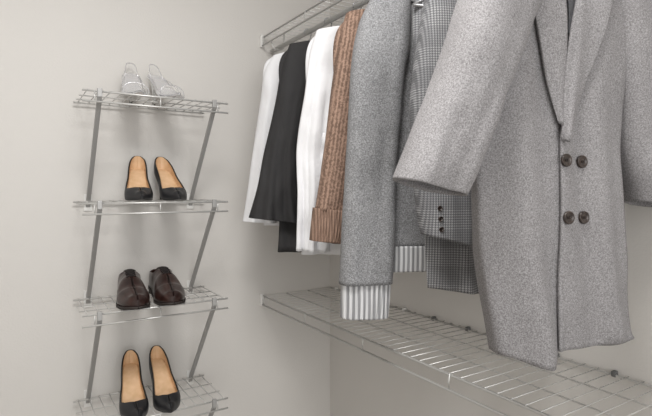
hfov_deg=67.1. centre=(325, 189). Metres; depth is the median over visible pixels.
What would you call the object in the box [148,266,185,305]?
shoe
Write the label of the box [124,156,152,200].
pump
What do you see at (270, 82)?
shirt
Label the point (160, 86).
shoe
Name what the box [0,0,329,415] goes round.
wall
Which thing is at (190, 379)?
shelf
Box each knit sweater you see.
[309,9,364,243]
[339,0,425,319]
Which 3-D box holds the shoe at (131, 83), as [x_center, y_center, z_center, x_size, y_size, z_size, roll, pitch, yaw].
[-0.604,-0.354,1.543,0.081,0.141,0.222,0,0,-29]
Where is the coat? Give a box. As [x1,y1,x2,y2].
[392,0,651,370]
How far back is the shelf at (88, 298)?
1.52 m
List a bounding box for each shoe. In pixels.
[116,269,149,309]
[121,63,149,102]
[147,64,183,105]
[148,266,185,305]
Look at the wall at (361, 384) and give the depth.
1.48 m
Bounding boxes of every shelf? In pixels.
[73,88,227,113]
[73,199,227,215]
[73,286,227,328]
[73,375,227,415]
[260,0,369,53]
[260,287,651,415]
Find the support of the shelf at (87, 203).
attached to the shoe rack
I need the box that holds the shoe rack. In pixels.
[73,88,227,415]
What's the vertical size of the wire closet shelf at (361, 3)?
0.072 m
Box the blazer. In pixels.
[410,0,478,293]
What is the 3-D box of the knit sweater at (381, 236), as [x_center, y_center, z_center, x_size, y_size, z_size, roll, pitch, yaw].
[0.229,-0.125,1.236,0.410,0.868,0.116,0,0,-13]
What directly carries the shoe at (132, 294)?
on the shoe rack
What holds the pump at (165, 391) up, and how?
on the shoe rack
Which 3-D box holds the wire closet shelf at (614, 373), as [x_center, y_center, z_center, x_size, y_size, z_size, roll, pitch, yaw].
[0.577,0.428,0.914,0.328,0.048,2.600,0,0,-32]
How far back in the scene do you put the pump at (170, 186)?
1.62 m
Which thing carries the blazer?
hanging from the wire closet shelf at (361, 3)
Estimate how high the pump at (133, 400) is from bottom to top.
0.147 m
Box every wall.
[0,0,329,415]
[330,0,651,415]
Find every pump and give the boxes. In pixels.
[119,350,148,415]
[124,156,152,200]
[149,345,180,412]
[154,157,186,199]
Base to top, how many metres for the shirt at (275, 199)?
0.754 m
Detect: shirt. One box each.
[243,29,311,225]
[249,17,331,251]
[296,1,361,254]
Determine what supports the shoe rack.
attached to the wall at (266, 362)
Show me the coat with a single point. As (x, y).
(540, 109)
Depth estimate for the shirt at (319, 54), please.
1.38 m
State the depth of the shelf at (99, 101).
1.51 m
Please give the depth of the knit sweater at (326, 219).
1.25 m

